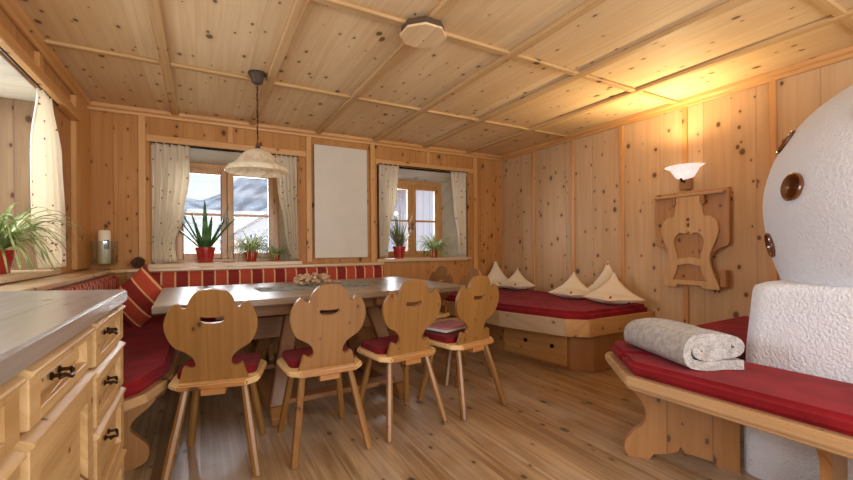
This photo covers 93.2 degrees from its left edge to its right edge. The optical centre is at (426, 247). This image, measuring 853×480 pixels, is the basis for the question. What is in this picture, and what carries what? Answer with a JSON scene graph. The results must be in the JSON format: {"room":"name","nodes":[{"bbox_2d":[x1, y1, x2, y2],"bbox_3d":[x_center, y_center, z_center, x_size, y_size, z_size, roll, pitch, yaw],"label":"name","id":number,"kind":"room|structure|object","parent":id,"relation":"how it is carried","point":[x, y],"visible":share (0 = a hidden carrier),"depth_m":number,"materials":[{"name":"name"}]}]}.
{"room":"traditional dwelling","nodes":[
{"label":"traditional dwelling","id":0,"kind":"room"},
{"bbox_2d":[0,8,85,283],"bbox_3d":[-1.650,-0.082,0.741,0.400,2.390,6.100,0,0,-29],"label":"wall","id":1,"kind":"structure","parent":0,"point":[62,121],"depth_m":2.94,"materials":[{"name":"brown wood"}]},
{"bbox_2d":[0,46,58,105],"bbox_3d":[-1.783,-0.956,1.472,0.012,0.012,2.800,0,0,-29],"label":"curtain rod","id":2,"kind":"object","parent":1,"relation":"attached to","point":[1,48],"visible":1,"depth_m":2.15,"materials":[{"name":"metal"}]},
{"bbox_2d":[30,88,65,268],"bbox_3d":[-2.388,-0.409,2.562,0.053,1.076,0.562,0,0,-29],"label":"curtain","id":3,"kind":"object","parent":2,"relation":"hanging from","point":[46,173],"visible":0.85,"depth_m":2.48,"materials":[{"name":"beige fabric"}]},
{"bbox_2d":[0,53,60,283],"bbox_3d":[-1.978,-0.406,1.361,0.435,1.163,2.980,0,0,-29],"label":"window","id":4,"kind":"structure","parent":1,"relation":"in","point":[17,93],"depth_m":2.61,"materials":[{"name":"brown wood"}]},
{"bbox_2d":[0,203,86,273],"bbox_3d":[-2.365,-0.060,2.193,0.818,0.406,0.857,0,0,-29],"label":"spider plant","id":5,"kind":"object","parent":4,"relation":"on","point":[9,233],"visible":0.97,"depth_m":2.19,"materials":[{"name":"green plant"}]},
{"bbox_2d":[33,51,43,71],"bbox_3d":[-2.370,-1.117,2.462,0.030,0.140,0.070,0,0,-29],"label":"trim","id":6,"kind":"structure","parent":1,"relation":"attached to","point":[37,56],"depth_m":2.44,"materials":[{"name":"brown wood"}]},
{"bbox_2d":[0,23,80,120],"bbox_3d":[-1.727,-1.019,1.349,0.070,0.065,4.030,0,0,-29],"label":"trim","id":7,"kind":"structure","parent":1,"relation":"attached to","point":[8,43],"depth_m":2.31,"materials":[{"name":"brown wood"}]},
{"bbox_2d":[0,0,90,106],"bbox_3d":[-1.446,-1.246,0.825,0.054,0.065,6.040,0,0,-29],"label":"trim","id":8,"kind":"structure","parent":1,"relation":"attached to","point":[12,9],"depth_m":2.44,"materials":[{"name":"brown wood"}]},
{"bbox_2d":[70,94,90,269],"bbox_3d":[-2.836,-0.505,3.310,0.035,1.355,0.460,0,0,-29],"label":"trim","id":9,"kind":"structure","parent":1,"relation":"attached to","point":[79,130],"depth_m":3.23,"materials":[{"name":"brown wood"}]},
{"bbox_2d":[0,262,383,291],"bbox_3d":[-0.626,0.185,2.112,2.720,0.030,4.700,0,0,-29],"label":"trim","id":10,"kind":"structure","parent":1,"relation":"attached to","point":[45,283],"depth_m":3.09,"materials":[{"name":"brown wood"}]},
{"bbox_2d":[130,257,145,268],"bbox_3d":[-2.556,0.136,3.580,0.108,0.115,0.109,0,0,-6],"label":"pine cone","id":11,"kind":"object","parent":10,"relation":"on","point":[138,262],"visible":0.92,"depth_m":3.55,"materials":[{"name":"brown plant"}]},
{"bbox_3d":[-2.702,0.065,3.382,0.186,0.240,0.186,0,0,-29],"label":"glass","id":12,"kind":"object","parent":10,"relation":"on","visible":0},
{"bbox_2d":[98,229,110,263],"bbox_3d":[-2.703,-0.013,3.382,0.086,0.293,0.087,0,0,-29],"label":"candle","id":13,"kind":"object","parent":12,"relation":"in","point":[104,236],"visible":1,"depth_m":3.35,"materials":[{"name":"beige wax"}]},
{"bbox_2d":[104,240,108,248],"bbox_3d":[-2.668,-0.027,3.359,0.004,0.075,0.036,0,0,33],"label":"picture","id":14,"kind":"object","parent":13,"relation":"attached to","point":[106,242],"depth_m":3.36},
{"bbox_2d":[86,110,502,364],"bbox_3d":[-1.073,-0.087,4.771,5.330,2.390,0.380,0,0,-29],"label":"wall","id":15,"kind":"structure","parent":0,"point":[113,136],"depth_m":4.11,"materials":[{"name":"brown wood"}]},
{"bbox_2d":[58,275,119,289],"bbox_3d":[-2.099,0.404,2.452,0.085,0.365,2.050,0,0,-29],"label":"backrest cushion","id":16,"kind":"object","parent":15,"relation":"attached to","point":[110,282],"visible":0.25,"depth_m":2.75,"materials":[{"name":"fabric"}]},
{"bbox_2d":[138,115,146,265],"bbox_3d":[-2.604,-0.520,3.691,0.060,1.380,0.020,0,0,-29],"label":"trim","id":17,"kind":"structure","parent":15,"relation":"attached to","point":[142,232],"depth_m":3.68,"materials":[{"name":"brown wood"}]},
{"bbox_2d":[146,0,178,114],"bbox_3d":[-0.887,-1.269,1.143,0.060,0.028,6.050,0,0,-29],"label":"trim","id":18,"kind":"structure","parent":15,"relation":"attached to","point":[154,6],"depth_m":2.54,"materials":[{"name":"brown wood"}]},
{"bbox_2d":[47,265,381,316],"bbox_3d":[-1.192,0.407,3.111,2.700,0.405,2.400,0,0,-29],"label":"trim","id":19,"kind":"structure","parent":15,"relation":"attached to","point":[124,277],"depth_m":3.50,"materials":[{"name":"brown wood"}]},
{"bbox_2d":[150,141,297,156],"bbox_3d":[-1.958,-0.973,4.013,1.320,0.012,0.012,0,0,-29],"label":"curtain rod","id":20,"kind":"object","parent":15,"relation":"attached to","point":[150,141],"visible":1,"depth_m":3.93,"materials":[{"name":"wood"}]},
{"bbox_2d":[151,142,189,261],"bbox_3d":[-2.388,-0.419,3.769,0.303,1.106,0.053,0,0,-29],"label":"curtain","id":21,"kind":"object","parent":20,"relation":"hanging from","point":[170,164],"visible":1,"depth_m":3.75,"materials":[{"name":"beige fabric"}]},
{"bbox_2d":[148,147,301,267],"bbox_3d":[-2.051,-0.399,4.199,1.380,1.170,0.430,0,0,-29],"label":"window","id":22,"kind":"structure","parent":15,"relation":"in","point":[202,161],"depth_m":4.23,"materials":[{"name":"brown wood"}]},
{"bbox_2d":[179,200,234,262],"bbox_3d":[-2.229,-0.174,4.032,0.565,0.640,0.236,0,0,-29],"label":"agave plant","id":23,"kind":"object","parent":22,"relation":"on","point":[205,251],"visible":0.94,"depth_m":3.99,"materials":[{"name":"green plant"}]},
{"bbox_2d":[224,227,279,261],"bbox_3d":[-1.826,-0.040,4.221,0.596,0.366,0.634,0,0,-29],"label":"spider plant","id":24,"kind":"object","parent":22,"relation":"on","point":[251,255],"visible":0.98,"depth_m":4.17,"materials":[{"name":"green plant"}]},
{"bbox_2d":[262,243,289,260],"bbox_3d":[-1.623,0.043,4.324,0.338,0.196,0.334,0,0,9],"label":"spider plant","id":25,"kind":"object","parent":22,"relation":"on","point":[276,253],"visible":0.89,"depth_m":4.32,"materials":[{"name":"green plant"}]},
{"bbox_2d":[273,154,297,259],"bbox_3d":[-1.486,-0.426,4.272,0.247,1.105,0.048,0,0,-29],"label":"curtain","id":26,"kind":"object","parent":22,"relation":"on","point":[286,185],"visible":0.94,"depth_m":4.29,"materials":[{"name":"beige fabric"}]},
{"bbox_2d":[146,134,305,156],"bbox_3d":[-1.950,-1.017,4.056,1.445,0.065,0.024,0,0,-29],"label":"trim","id":27,"kind":"structure","parent":15,"relation":"attached to","point":[149,137],"depth_m":3.97,"materials":[{"name":"brown wood"}]},
{"bbox_2d":[227,127,232,142],"bbox_3d":[-1.972,-1.132,4.047,0.050,0.165,0.018,0,0,-29],"label":"trim","id":28,"kind":"structure","parent":15,"relation":"attached to","point":[229,129],"depth_m":4.04,"materials":[{"name":"brown wood"}]},
{"bbox_2d":[150,265,383,314],"bbox_3d":[-1.514,0.397,4.054,2.335,0.370,0.090,0,0,-29],"label":"backrest cushion","id":29,"kind":"object","parent":15,"relation":"attached to","point":[250,276],"visible":0.26,"depth_m":3.92,"materials":[{"name":"fabric"}]},
{"bbox_2d":[249,0,309,124],"bbox_3d":[-0.302,-1.274,1.469,0.060,0.028,6.050,0,0,-29],"label":"trim","id":30,"kind":"structure","parent":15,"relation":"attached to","point":[299,7],"depth_m":2.58,"materials":[{"name":"brown wood"}]},
{"bbox_2d":[86,101,502,160],"bbox_3d":[-0.933,-1.250,4.606,4.630,0.065,0.054,0,0,-29],"label":"trim","id":31,"kind":"structure","parent":15,"relation":"attached to","point":[96,106],"depth_m":4.21,"materials":[{"name":"brown wood"}]},
{"bbox_2d":[306,136,311,261],"bbox_3d":[-1.290,-0.530,4.424,0.060,1.380,0.020,0,0,-29],"label":"trim","id":32,"kind":"structure","parent":15,"relation":"attached to","point":[308,139],"depth_m":4.41,"materials":[{"name":"brown wood"}]},
{"bbox_2d":[314,144,367,257],"bbox_3d":[-0.971,-0.512,4.581,0.610,1.250,0.055,0,0,-29],"label":"panel","id":33,"kind":"object","parent":15,"relation":"attached to","point":[340,173],"visible":1,"depth_m":4.55,"materials":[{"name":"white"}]},
{"bbox_2d":[370,144,375,338],"bbox_3d":[-0.635,-0.060,4.786,0.060,2.330,0.020,0,0,-29],"label":"trim","id":34,"kind":"structure","parent":15,"relation":"attached to","point":[372,147],"depth_m":4.78,"materials":[{"name":"brown wood"}]},
{"bbox_2d":[316,0,458,133],"bbox_3d":[0.284,-1.278,1.795,0.060,0.028,6.050,0,0,-29],"label":"trim","id":35,"kind":"structure","parent":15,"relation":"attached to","point":[443,6],"depth_m":2.87,"materials":[{"name":"brown wood"}]},
{"bbox_2d":[378,163,467,172],"bbox_3d":[-0.010,-1.004,5.099,1.280,0.012,0.012,0,0,-29],"label":"curtain rod","id":36,"kind":"object","parent":15,"relation":"attached to","point":[378,163],"visible":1,"depth_m":5.08,"materials":[{"name":"wood"}]},
{"bbox_2d":[379,164,398,256],"bbox_3d":[-0.440,-0.445,4.854,0.262,1.116,0.049,0,0,-29],"label":"curtain","id":37,"kind":"object","parent":36,"relation":"hanging from","point":[388,174],"visible":1,"depth_m":4.83,"materials":[{"name":"beige fabric"}]},
{"bbox_2d":[451,171,466,255],"bbox_3d":[0.436,-0.451,5.343,0.252,1.116,0.050,0,0,-29],"label":"curtain","id":38,"kind":"object","parent":36,"relation":"hanging from","point":[458,179],"visible":1,"depth_m":5.34,"materials":[{"name":"beige fabric"}]},
{"bbox_2d":[376,165,470,261],"bbox_3d":[-0.101,-0.414,5.292,1.370,1.170,0.440,0,0,-29],"label":"window","id":39,"kind":"structure","parent":15,"relation":"in","point":[444,222],"depth_m":5.45,"materials":[{"name":"brown wood"}]},
{"bbox_2d":[389,212,415,257],"bbox_3d":[-0.352,-0.206,5.078,0.443,0.676,0.431,0,0,21],"label":"plant","id":40,"kind":"object","parent":39,"relation":"on","point":[398,238],"visible":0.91,"depth_m":5.01,"materials":[{"name":"green plant"}]},
{"bbox_2d":[414,233,457,256],"bbox_3d":[0.091,-0.041,5.346,0.684,0.339,0.660,0,0,-29],"label":"spider plant","id":41,"kind":"object","parent":39,"relation":"on","point":[433,245],"visible":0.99,"depth_m":5.28,"materials":[{"name":"green plant"}]},
{"bbox_2d":[375,159,473,173],"bbox_3d":[0.011,-1.033,5.148,1.435,0.065,0.024,0,0,-29],"label":"trim","id":42,"kind":"structure","parent":15,"relation":"attached to","point":[470,171],"depth_m":5.11,"materials":[{"name":"brown wood"}]},
{"bbox_2d":[426,152,429,163],"bbox_3d":[0.015,-1.148,5.154,0.050,0.165,0.018,0,0,-29],"label":"trim","id":43,"kind":"structure","parent":15,"relation":"attached to","point":[427,153],"depth_m":5.15,"materials":[{"name":"brown wood"}]},
{"bbox_2d":[473,157,477,268],"bbox_3d":[0.671,-0.070,5.514,0.060,2.330,0.020,0,0,-29],"label":"trim","id":44,"kind":"structure","parent":15,"relation":"attached to","point":[475,239],"depth_m":5.50,"materials":[{"name":"brown wood"}]},
{"bbox_2d":[16,0,852,155],"bbox_3d":[0.409,-1.343,2.094,5.330,0.100,6.450,0,0,-29],"label":"ceiling","id":45,"kind":"structure","parent":0,"point":[333,49],"depth_m":2.71,"materials":[{"name":"brown wood"}]},
{"bbox_2d":[224,69,289,177],"bbox_3d":[-1.239,-0.915,2.954,0.440,0.729,0.440,0,0,-29],"label":"pendant lamp","id":46,"kind":"object","parent":45,"relation":"hanging from","point":[254,162],"visible":1,"depth_m":2.92,"materials":[{"name":"beige glass"}]},
{"bbox_2d":[400,16,445,48],"bbox_3d":[-0.019,-1.238,2.318,0.249,0.052,0.249,0,0,-29],"label":"ceiling box","id":47,"kind":"object","parent":45,"relation":"attached to","point":[420,32],"visible":1,"depth_m":2.28,"materials":[{"name":"brown wood"}]},
{"bbox_2d":[373,0,606,140],"bbox_3d":[0.869,-1.283,2.121,0.060,0.028,6.050,0,0,-29],"label":"trim","id":48,"kind":"structure","parent":45,"relation":"attached to","point":[588,5],"depth_m":2.69,"materials":[{"name":"brown wood"}]},
{"bbox_2d":[312,0,676,103],"bbox_3d":[0.241,-1.281,2.498,4.530,0.022,0.050,0,0,-29],"label":"trim","id":49,"kind":"structure","parent":45,"relation":"attached to","point":[344,5],"depth_m":2.58,"materials":[{"name":"brown wood"}]},
{"bbox_2d":[423,0,750,147],"bbox_3d":[1.446,-1.287,2.442,0.060,0.028,6.050,0,0,-29],"label":"trim","id":50,"kind":"structure","parent":45,"relation":"attached to","point":[731,4],"depth_m":2.71,"materials":[{"name":"brown wood"}]},
{"bbox_2d":[467,8,852,152],"bbox_3d":[2.031,-1.292,2.768,0.060,0.028,6.050,0,0,-29],"label":"trim","id":51,"kind":"structure","parent":45,"relation":"attached to","point":[831,19],"depth_m":2.89,"materials":[{"name":"brown wood"}]},
{"bbox_2d":[811,0,852,29],"bbox_3d":[0.840,-1.286,1.423,4.530,0.022,0.050,0,0,-29],"label":"trim","id":52,"kind":"structure","parent":45,"relation":"attached to","point":[833,8],"depth_m":2.17,"materials":[{"name":"brown wood"}]},
{"bbox_2d":[124,334,760,479],"bbox_3d":[0.428,1.137,2.094,5.330,0.080,6.450,0,0,-29],"label":"floor","id":53,"kind":"structure","parent":0,"point":[555,423],"depth_m":2.36,"materials":[{"name":"brown wood"}]},
{"bbox_2d":[0,289,126,479],"bbox_3d":[-0.819,0.631,0.564,0.420,0.950,2.388,0,0,-29],"label":"base cabinet","id":54,"kind":"object","parent":53,"relation":"on","point":[62,393],"visible":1,"depth_m":0.92,"materials":[{"name":"brown wood"}]},
{"bbox_2d":[0,289,126,385],"bbox_3d":[-0.829,0.179,0.560,0.405,0.045,2.388,0,0,-29],"label":"countertop","id":55,"kind":"structure","parent":54,"relation":"on","point":[33,324],"depth_m":0.92,"materials":[{"name":"grey stone"}]},
{"bbox_2d":[160,288,266,479],"bbox_3d":[-1.087,0.654,2.116,0.443,0.920,0.498,0,0,-18],"label":"dining chair","id":56,"kind":"object","parent":53,"relation":"on","point":[212,346],"visible":0.99,"depth_m":1.96,"materials":[{"name":"brown wood"}]},
{"bbox_2d":[177,353,259,378],"bbox_3d":[-1.107,0.634,2.178,0.370,0.038,0.280,0,0,-18],"label":"seat pad","id":57,"kind":"object","parent":56,"relation":"on","point":[251,360],"visible":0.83,"depth_m":2.18,"materials":[{"name":"red fabric"}]},
{"bbox_2d":[123,326,391,471],"bbox_3d":[-1.056,0.882,3.089,2.530,0.452,2.230,0,0,-29],"label":"bench","id":58,"kind":"object","parent":53,"relation":"on","point":[137,447],"visible":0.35,"depth_m":2.02,"materials":[{"name":"brown wood"}]},
{"bbox_2d":[115,264,163,327],"bbox_3d":[-2.218,0.392,3.113,0.534,0.528,0.174,0,0,2],"label":"throw pillow","id":59,"kind":"object","parent":58,"relation":"on","point":[142,289],"visible":0.7,"depth_m":3.06,"materials":[{"name":"fabric"}]},
{"bbox_2d":[120,317,174,397],"bbox_3d":[-1.863,0.631,2.577,0.445,0.062,2.079,0,0,-29],"label":"bench cushion","id":60,"kind":"object","parent":58,"relation":"on","point":[147,352],"visible":0.38,"depth_m":2.25,"materials":[{"name":"red fabric"}]},
{"bbox_2d":[200,317,221,321],"bbox_3d":[-1.237,0.626,3.944,1.970,0.062,0.340,0,0,-29],"label":"bench cushion","id":61,"kind":"object","parent":58,"relation":"on","point":[201,318],"visible":0.02,"depth_m":3.43,"materials":[{"name":"red fabric"}]},
{"bbox_2d":[152,277,465,426],"bbox_3d":[-0.875,0.707,3.173,2.060,0.800,1.220,0,0,-31],"label":"dining table","id":62,"kind":"object","parent":53,"relation":"on","point":[273,308],"visible":0.5,"depth_m":2.89,"materials":[{"name":"brown wood"}]},
{"bbox_2d":[255,284,322,291],"bbox_3d":[-1.015,0.305,3.076,0.519,0.005,0.337,0,0,-31],"label":"table runner","id":63,"kind":"object","parent":62,"relation":"on","point":[275,288],"depth_m":3.07,"materials":[{"name":"grey fabric"}]},
{"bbox_2d":[293,272,340,285],"bbox_3d":[-0.915,0.255,3.374,0.210,0.096,0.396,0,0,38],"label":"bouquet","id":64,"kind":"object","parent":62,"relation":"on","point":[315,277],"visible":1,"depth_m":3.28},
{"bbox_2d":[333,281,387,286],"bbox_3d":[-0.549,0.302,3.350,0.394,0.005,0.344,0,0,-31],"label":"table runner","id":65,"kind":"object","parent":62,"relation":"on","point":[372,282],"depth_m":3.38,"materials":[{"name":"grey fabric"}]},
{"bbox_2d":[276,283,371,468],"bbox_3d":[-0.604,0.651,2.316,0.443,0.920,0.498,0,0,-29],"label":"dining chair","id":66,"kind":"object","parent":53,"relation":"on","point":[327,334],"visible":0.99,"depth_m":2.17,"materials":[{"name":"brown wood"}]},
{"bbox_2d":[283,345,354,367],"bbox_3d":[-0.636,0.630,2.373,0.370,0.038,0.280,0,0,-29],"label":"seat pad","id":67,"kind":"object","parent":66,"relation":"on","point":[292,357],"visible":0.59,"depth_m":2.31,"materials":[{"name":"red fabric"}]},
{"bbox_2d":[355,279,448,441],"bbox_3d":[-0.177,0.647,2.589,0.443,0.920,0.498,0,0,-34],"label":"dining chair","id":68,"kind":"object","parent":53,"relation":"on","point":[409,323],"visible":0.98,"depth_m":2.45,"materials":[{"name":"brown wood"}]},
{"bbox_2d":[361,335,397,353],"bbox_3d":[-0.213,0.627,2.643,0.370,0.038,0.280,0,0,-34],"label":"seat pad","id":69,"kind":"object","parent":68,"relation":"on","point":[380,345],"visible":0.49,"depth_m":2.57,"materials":[{"name":"red fabric"}]},
{"bbox_2d":[415,266,455,365],"bbox_3d":[0.004,0.646,4.029,0.498,0.920,0.443,0,0,-32],"label":"dining chair","id":70,"kind":"object","parent":53,"relation":"on","point":[442,273],"visible":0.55,"depth_m":4.03,"materials":[{"name":"brown wood"}]},
{"bbox_2d":[421,268,491,385],"bbox_3d":[0.261,0.644,3.485,0.498,0.920,0.443,0,0,-29],"label":"dining chair","id":71,"kind":"object","parent":53,"relation":"on","point":[464,280],"visible":0.3,"depth_m":3.52,"materials":[{"name":"brown wood"}]},
{"bbox_2d":[417,275,506,420],"bbox_3d":[0.241,0.644,2.868,0.443,0.920,0.498,0,0,-40],"label":"dining chair","id":72,"kind":"object","parent":53,"relation":"on","point":[473,313],"visible":0.98,"depth_m":2.73,"materials":[{"name":"brown wood"}]},
{"bbox_2d":[424,329,464,342],"bbox_3d":[0.199,0.624,2.918,0.370,0.038,0.280,0,0,-40],"label":"seat pad","id":73,"kind":"object","parent":72,"relation":"on","point":[452,337],"visible":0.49,"depth_m":2.79,"materials":[{"name":"red fabric"}]},
{"bbox_2d":[426,320,464,333],"bbox_3d":[0.161,0.587,3.006,0.220,0.036,0.300,0,0,43],"label":"folder","id":74,"kind":"object","parent":73,"relation":"on","point":[448,326],"visible":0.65,"depth_m":2.94,"materials":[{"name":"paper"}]},
{"bbox_2d":[444,301,653,371],"bbox_3d":[1.052,0.851,4.453,1.320,0.482,2.193,0,0,-29],"label":"daybed","id":75,"kind":"object","parent":53,"relation":"on","point":[568,344],"visible":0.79,"depth_m":3.62,"materials":[{"name":"brown wood"}]},
{"bbox_2d":[445,288,646,319],"bbox_3d":[1.058,0.619,4.461,1.248,0.144,2.130,0,0,-29],"label":"mattress","id":76,"kind":"object","parent":75,"relation":"on","point":[531,302],"visible":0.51,"depth_m":3.81,"materials":[{"name":"red fabric"}]},
{"bbox_2d":[487,259,507,288],"bbox_3d":[0.943,0.349,5.401,0.412,0.394,0.317,0,0,-41],"label":"throw pillow","id":77,"kind":"object","parent":76,"relation":"on","point":[496,276],"visible":0.57,"depth_m":5.39,"materials":[{"name":"beige fabric"}]},
{"bbox_2d":[502,268,535,289],"bbox_3d":[1.166,0.403,5.227,0.412,0.283,0.317,0,0,-15],"label":"throw pillow","id":78,"kind":"object","parent":76,"relation":"on","point":[516,281],"visible":0.98,"depth_m":5.18,"materials":[{"name":"beige fabric"}]},
{"bbox_2d":[548,272,589,298],"bbox_3d":[1.553,0.400,4.286,0.434,0.283,0.321,0,0,-7],"label":"throw pillow","id":79,"kind":"object","parent":76,"relation":"on","point":[572,288],"visible":0.95,"depth_m":4.26,"materials":[{"name":"beige fabric"}]},
{"bbox_2d":[588,261,612,292],"bbox_3d":[1.791,0.335,4.061,0.580,0.409,0.269,0,0,41],"label":"throw pillow","id":80,"kind":"object","parent":76,"relation":"on","point":[607,272],"visible":0.2,"depth_m":4.13,"materials":[{"name":"beige fabric"}]},
{"bbox_2d":[581,272,645,304],"bbox_3d":[1.739,0.390,3.825,0.290,0.301,0.542,0,0,-34],"label":"throw pillow","id":81,"kind":"object","parent":76,"relation":"on","point":[613,292],"visible":1,"depth_m":3.81,"materials":[{"name":"beige fabric"}]},
{"bbox_2d":[605,351,852,479],"bbox_3d":[2.168,0.843,1.776,1.975,0.480,2.200,0,0,-29],"label":"bench","id":82,"kind":"object","parent":53,"relation":"on","point":[706,427],"visible":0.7,"depth_m":1.97,"materials":[{"name":"brown wood"}]},
{"bbox_2d":[610,340,655,360],"bbox_3d":[1.052,0.577,2.149,0.390,0.067,0.285,0,0,-29],"label":"bench cushion","id":83,"kind":"object","parent":82,"relation":"on","point":[620,348],"depth_m":2.17,"materials":[{"name":"red fabric"}]},
{"bbox_2d":[696,316,748,359],"bbox_3d":[2.001,0.570,2.545,1.419,0.067,0.581,0,0,-29],"label":"bench cushion","id":84,"kind":"object","parent":82,"relation":"on","point":[736,327],"depth_m":2.71,"materials":[{"name":"red fabric"}]},
{"bbox_2d":[622,353,852,435],"bbox_3d":[1.594,0.573,1.315,0.482,0.067,1.911,0,0,-29],"label":"bench cushion","id":85,"kind":"object","parent":82,"relation":"on","point":[825,403],"visible":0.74,"depth_m":1.58,"materials":[{"name":"red fabric"}]},
{"bbox_2d":[624,318,744,370],"bbox_3d":[1.239,0.457,2.019,0.284,0.165,0.512,0,0,-5],"label":"rolled blanket","id":86,"kind":"object","parent":85,"relation":"on","point":[691,346],"visible":1,"depth_m":1.79,"materials":[{"name":"grey fabric"}]},
{"bbox_2d":[744,84,852,479],"bbox_3d":[2.484,0.093,1.664,1.494,1.975,1.695,0,0,-29],"label":"oven","id":87,"kind":"object","parent":53,"relation":"on","point":[801,321],"visible":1,"depth_m":1.79,"materials":[{"name":"white paint"}]},
{"bbox_2d":[744,280,852,479],"bbox_3d":[2.538,0.620,1.630,1.440,0.920,1.587,0,0,-29],"label":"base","id":88,"kind":"object","parent":87,"relation":"attached to","point":[801,326],"depth_m":1.78,"materials":[{"name":"white paint"}]},
{"bbox_2d":[502,58,852,325],"bbox_3d":[2.700,-0.116,3.165,0.300,2.390,6.100,0,0,-29],"label":"wall","id":89,"kind":"structure","parent":0,"point":[729,133],"depth_m":3.83,"materials":[{"name":"brown wood"}]},
{"bbox_2d":[44,39,567,137],"bbox_3d":[-0.358,-1.276,3.572,4.530,0.022,0.050,0,0,-29],"label":"trim","id":90,"kind":"structure","parent":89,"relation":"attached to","point":[48,42],"depth_m":3.07,"materials":[{"name":"brown wood"}]},
{"bbox_2d":[532,152,535,290],"bbox_3d":[1.384,-0.076,5.201,0.018,2.330,0.044,0,0,-29],"label":"trim","id":91,"kind":"structure","parent":89,"relation":"attached to","point":[533,153],"depth_m":5.19,"materials":[{"name":"brown wood"}]},
{"bbox_2d":[570,140,574,274],"bbox_3d":[1.691,-0.078,4.651,0.018,2.330,0.044,0,0,-29],"label":"trim","id":92,"kind":"structure","parent":89,"relation":"attached to","point":[571,141],"depth_m":4.64,"materials":[{"name":"brown wood"}]},
{"bbox_2d":[619,125,624,286],"bbox_3d":[1.995,-0.081,4.105,0.018,2.330,0.044,0,0,-29],"label":"trim","id":93,"kind":"structure","parent":89,"relation":"attached to","point":[621,128],"depth_m":4.09,"materials":[{"name":"brown wood"}]},
{"bbox_2d":[502,46,852,159],"bbox_3d":[2.551,-1.277,3.052,0.054,0.065,6.040,0,0,-29],"label":"trim","id":94,"kind":"structure","parent":89,"relation":"attached to","point":[843,54],"depth_m":3.37,"materials":[{"name":"brown wood"}]},
{"bbox_2d":[682,107,688,323],"bbox_3d":[2.294,-0.083,3.568,0.018,2.330,0.044,0,0,-29],"label":"trim","id":95,"kind":"structure","parent":89,"relation":"attached to","point":[684,109],"depth_m":3.56,"materials":[{"name":"brown wood"}]},
{"bbox_2d":[665,163,705,190],"bbox_3d":[2.217,-0.610,3.510,0.171,0.206,0.326,0,0,-29],"label":"wall sconce","id":96,"kind":"object","parent":89,"relation":"attached to","point":[684,173],"visible":1,"depth_m":3.49,"materials":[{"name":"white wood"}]},
{"bbox_2d":[654,186,730,289],"bbox_3d":[2.277,-0.073,3.496,0.073,0.840,0.605,0,0,-29],"label":"table","id":97,"kind":"object","parent":89,"relation":"attached to","point":[691,226],"visible":1,"depth_m":3.45,"materials":[{"name":"brown wood"}]},
{"bbox_2d":[769,80,777,280],"bbox_3d":[2.601,-0.085,3.018,0.018,2.330,0.044,0,0,-29],"label":"trim","id":98,"kind":"structure","parent":89,"relation":"attached to","point":[773,84],"depth_m":3.01,"materials":[{"name":"brown wood"}]},
{"label":"outside","id":99,"kind":"structure","parent":0,"visible":0},
{"bbox_2d":[183,177,267,239],"bbox_3d":[-25.894,-7.924,77.186,150.000,20.452,40.000,0,0,-29],"label":"mountain slope","id":100,"kind":"structure","parent":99,"point":[250,194],"depth_m":75.74,"materials":[{"name":"white snow"}]},
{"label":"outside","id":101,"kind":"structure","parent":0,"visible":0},
{"bbox_2d":[187,240,190,253],"bbox_3d":[-11.423,0.349,30.781,70.000,3.180,55.000,0,0,-29],"label":"snow ground","id":102,"kind":"structure","parent":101,"point":[188,241],"depth_m":42.56,"materials":[{"name":"white snow"}]},
{"bbox_2d":[184,236,258,253],"bbox_3d":[-4.527,0.780,5.980,3.900,1.950,0.060,0,0,-29],"label":"picket fence","id":103,"kind":"object","parent":102,"relation":"on","point":[216,244],"visible":0.05,"depth_m":6.56,"materials":[{"name":"white paint"}]},
{"bbox_2d":[212,207,267,252],"bbox_3d":[-6.172,-0.892,21.749,9.800,5.280,11.200,0,0,-29],"label":"chalet","id":104,"kind":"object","parent":102,"relation":"on","point":[251,223],"visible":0.14,"depth_m":15.53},
{"bbox_2d":[240,226,267,251],"bbox_3d":[-3.175,0.660,8.049,1.401,2.190,1.431,0,0,-29],"label":"shrub","id":105,"kind":"object","parent":102,"relation":"on","point":[254,233],"visible":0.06,"depth_m":7.97,"materials":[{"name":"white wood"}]},
{"bbox_2d":[388,189,432,250],"bbox_3d":[1.527,-1.402,13.163,8.700,6.180,6.700,0,0,-29],"label":"barn","id":106,"kind":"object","parent":102,"relation":"on","point":[424,199],"visible":0.02,"depth_m":9.15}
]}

